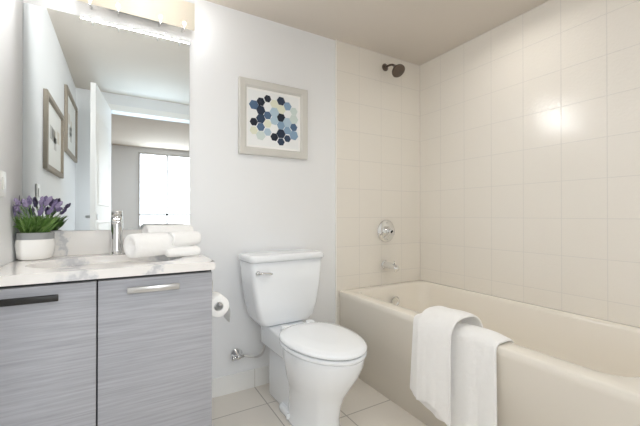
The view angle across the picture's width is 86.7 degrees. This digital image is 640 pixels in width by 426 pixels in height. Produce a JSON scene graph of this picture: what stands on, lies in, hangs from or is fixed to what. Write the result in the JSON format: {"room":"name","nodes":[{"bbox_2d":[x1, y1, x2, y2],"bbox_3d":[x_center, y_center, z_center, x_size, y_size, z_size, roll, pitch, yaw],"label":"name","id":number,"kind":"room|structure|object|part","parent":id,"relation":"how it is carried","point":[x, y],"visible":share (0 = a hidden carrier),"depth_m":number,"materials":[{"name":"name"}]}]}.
{"room":"bathroom","nodes":[
{"label":"bathroom","id":0,"kind":"room"},
{"bbox_2d":[0,0,22,266],"bbox_3d":[-0.824,-0.082,0.561,0.100,2.200,2.070,0,0,-30],"label":"wall","id":1,"kind":"structure","parent":0,"point":[11,40],"depth_m":1.33,"materials":[{"name":"white paint"}]},
{"bbox_2d":[0,170,5,196],"bbox_3d":[-1.141,-0.105,1.220,0.011,0.092,0.077,0,0,-30],"label":"switch plate","id":2,"kind":"object","parent":1,"relation":"attached to","point":[2,183],"visible":1,"depth_m":1.21,"materials":[{"name":"white plastic"}]},
{"bbox_2d":[22,0,334,378],"bbox_3d":[-0.282,-0.074,2.132,2.616,2.200,0.100,0,0,-30],"label":"wall","id":3,"kind":"structure","parent":0,"point":[241,203],"depth_m":1.98,"materials":[{"name":"white paint"}]},
{"bbox_2d":[22,2,188,230],"bbox_3d":[-1.000,-0.419,1.653,0.686,1.000,0.005,0,0,-30],"label":"mirror","id":4,"kind":"object","parent":3,"relation":"attached to","point":[105,119],"visible":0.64,"depth_m":1.63,"materials":[{"name":"clear glass"}]},
{"bbox_2d":[77,0,194,31],"bbox_3d":[-0.887,-1.007,1.668,0.500,0.158,0.098,0,0,-30],"label":"sconce","id":5,"kind":"object","parent":3,"relation":"attached to","point":[180,13],"visible":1,"depth_m":1.68,"materials":[{"name":"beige glass"}]},
{"bbox_2d":[212,365,268,397],"bbox_3d":[-0.293,0.973,2.056,0.933,0.105,0.011,0,0,-30],"label":"baseboard","id":6,"kind":"structure","parent":3,"relation":"attached to","point":[235,382],"depth_m":1.95,"materials":[{"name":"tile"}]},
{"bbox_2d":[238,76,307,159],"bbox_3d":[-0.276,-0.563,2.063,0.444,0.442,0.026,0,0,-30],"label":"picture frame","id":7,"kind":"object","parent":3,"relation":"attached to","point":[272,119],"visible":0.98,"depth_m":2.06,"materials":[{"name":"grey"}]},
{"bbox_2d":[335,40,336,323],"bbox_3d":[0.108,-0.126,2.294,0.006,2.095,0.011,0,0,-30],"label":"trim","id":8,"kind":"structure","parent":3,"relation":"attached to","point":[335,181],"depth_m":2.29,"materials":[{"name":"white"}]},
{"bbox_2d":[337,40,419,324],"bbox_3d":[0.450,-0.072,2.494,0.786,2.200,0.010,0,0,-30],"label":"tile","id":9,"kind":"structure","parent":3,"relation":"attached to","point":[378,144],"depth_m":2.46,"materials":[{"name":"beige tile"}]},
{"bbox_2d":[377,220,394,241],"bbox_3d":[0.505,0.133,2.480,0.164,0.164,0.065,0,0,-30],"label":"shower valve","id":10,"kind":"object","parent":9,"relation":"attached to","point":[386,230],"visible":1,"depth_m":2.48,"materials":[{"name":"silver metal"}]},
{"bbox_2d":[382,261,399,271],"bbox_3d":[0.512,0.379,2.439,0.060,0.074,0.141,0,0,-30],"label":"tub spout","id":11,"kind":"object","parent":9,"relation":"attached to","point":[392,266],"visible":1,"depth_m":2.42,"materials":[{"name":"silver metal"}]},
{"bbox_2d":[382,63,404,77],"bbox_3d":[0.526,-1.035,2.431,0.096,0.140,0.183,0,0,-30],"label":"shower head","id":12,"kind":"object","parent":9,"relation":"attached to","point":[398,70],"visible":1,"depth_m":2.39},
{"bbox_2d":[212,378,426,425],"bbox_3d":[0.238,1.071,1.231,2.616,0.100,2.170,0,0,-30],"label":"floor","id":13,"kind":"structure","parent":0,"point":[364,404],"depth_m":1.76,"materials":[{"name":"tile"}]},
{"bbox_2d":[0,211,214,425],"bbox_3d":[-0.858,0.506,1.413,0.697,1.032,0.555,0,0,-30],"label":"bathroom vanity","id":14,"kind":"object","parent":13,"relation":"on","point":[99,328],"visible":0.94,"depth_m":1.20,"materials":[{"name":"grey wood"}]},
{"bbox_2d":[12,195,62,259],"bbox_3d":[-1.171,0.059,1.423,0.152,0.268,0.197,0,0,-30],"label":"plant pot","id":15,"kind":"object","parent":14,"relation":"on","point":[34,240],"visible":0.96,"depth_m":1.39,"materials":[{"name":"white ceramic"}]},
{"bbox_2d":[123,224,200,257],"bbox_3d":[-0.729,0.124,1.573,0.316,0.138,0.345,0,0,-30],"label":"towels","id":16,"kind":"object","parent":14,"relation":"on","point":[173,240],"depth_m":1.49,"materials":[{"name":"white fabric"}]},
{"bbox_2d":[212,281,229,322],"bbox_3d":[-0.477,0.386,1.547,0.105,0.215,0.190,0,0,-30],"label":"toilet paper holder","id":17,"kind":"object","parent":14,"relation":"attached to","point":[221,307],"visible":0.62,"depth_m":1.51,"materials":[{"name":"white paper"}]},
{"bbox_2d":[231,249,366,425],"bbox_3d":[-0.095,0.625,1.714,0.505,0.798,0.797,0,0,-30],"label":"toilet","id":18,"kind":"object","parent":13,"relation":"on","point":[315,368],"visible":1,"depth_m":1.74,"materials":[{"name":"white ceramic"}]},
{"bbox_2d":[339,280,639,425],"bbox_3d":[0.828,0.735,1.772,0.851,0.579,1.608,0,0,-30],"label":"bathtub","id":19,"kind":"object","parent":13,"relation":"on","point":[556,367],"depth_m":1.54,"materials":[{"name":"beige ceramic"}]},
{"bbox_3d":[0.631,0.715,1.535,0.272,0.543,0.480,0,0,-30],"label":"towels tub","id":20,"kind":"part","parent":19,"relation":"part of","materials":[{"name":"white fabric"}]},
{"bbox_2d":[206,0,548,64],"bbox_3d":[0.238,-1.228,1.243,2.616,0.100,2.170,0,0,-30],"label":"ceiling","id":21,"kind":"structure","parent":0,"point":[418,32],"depth_m":2.06,"materials":[{"name":"beige paint"}]},
{"bbox_2d":[420,0,639,326],"bbox_3d":[1.351,-0.075,1.827,0.100,2.200,2.070,0,0,-30],"label":"tiled wall","id":22,"kind":"structure","parent":0,"point":[530,156],"depth_m":1.91,"materials":[{"name":"beige tile"}]}
]}

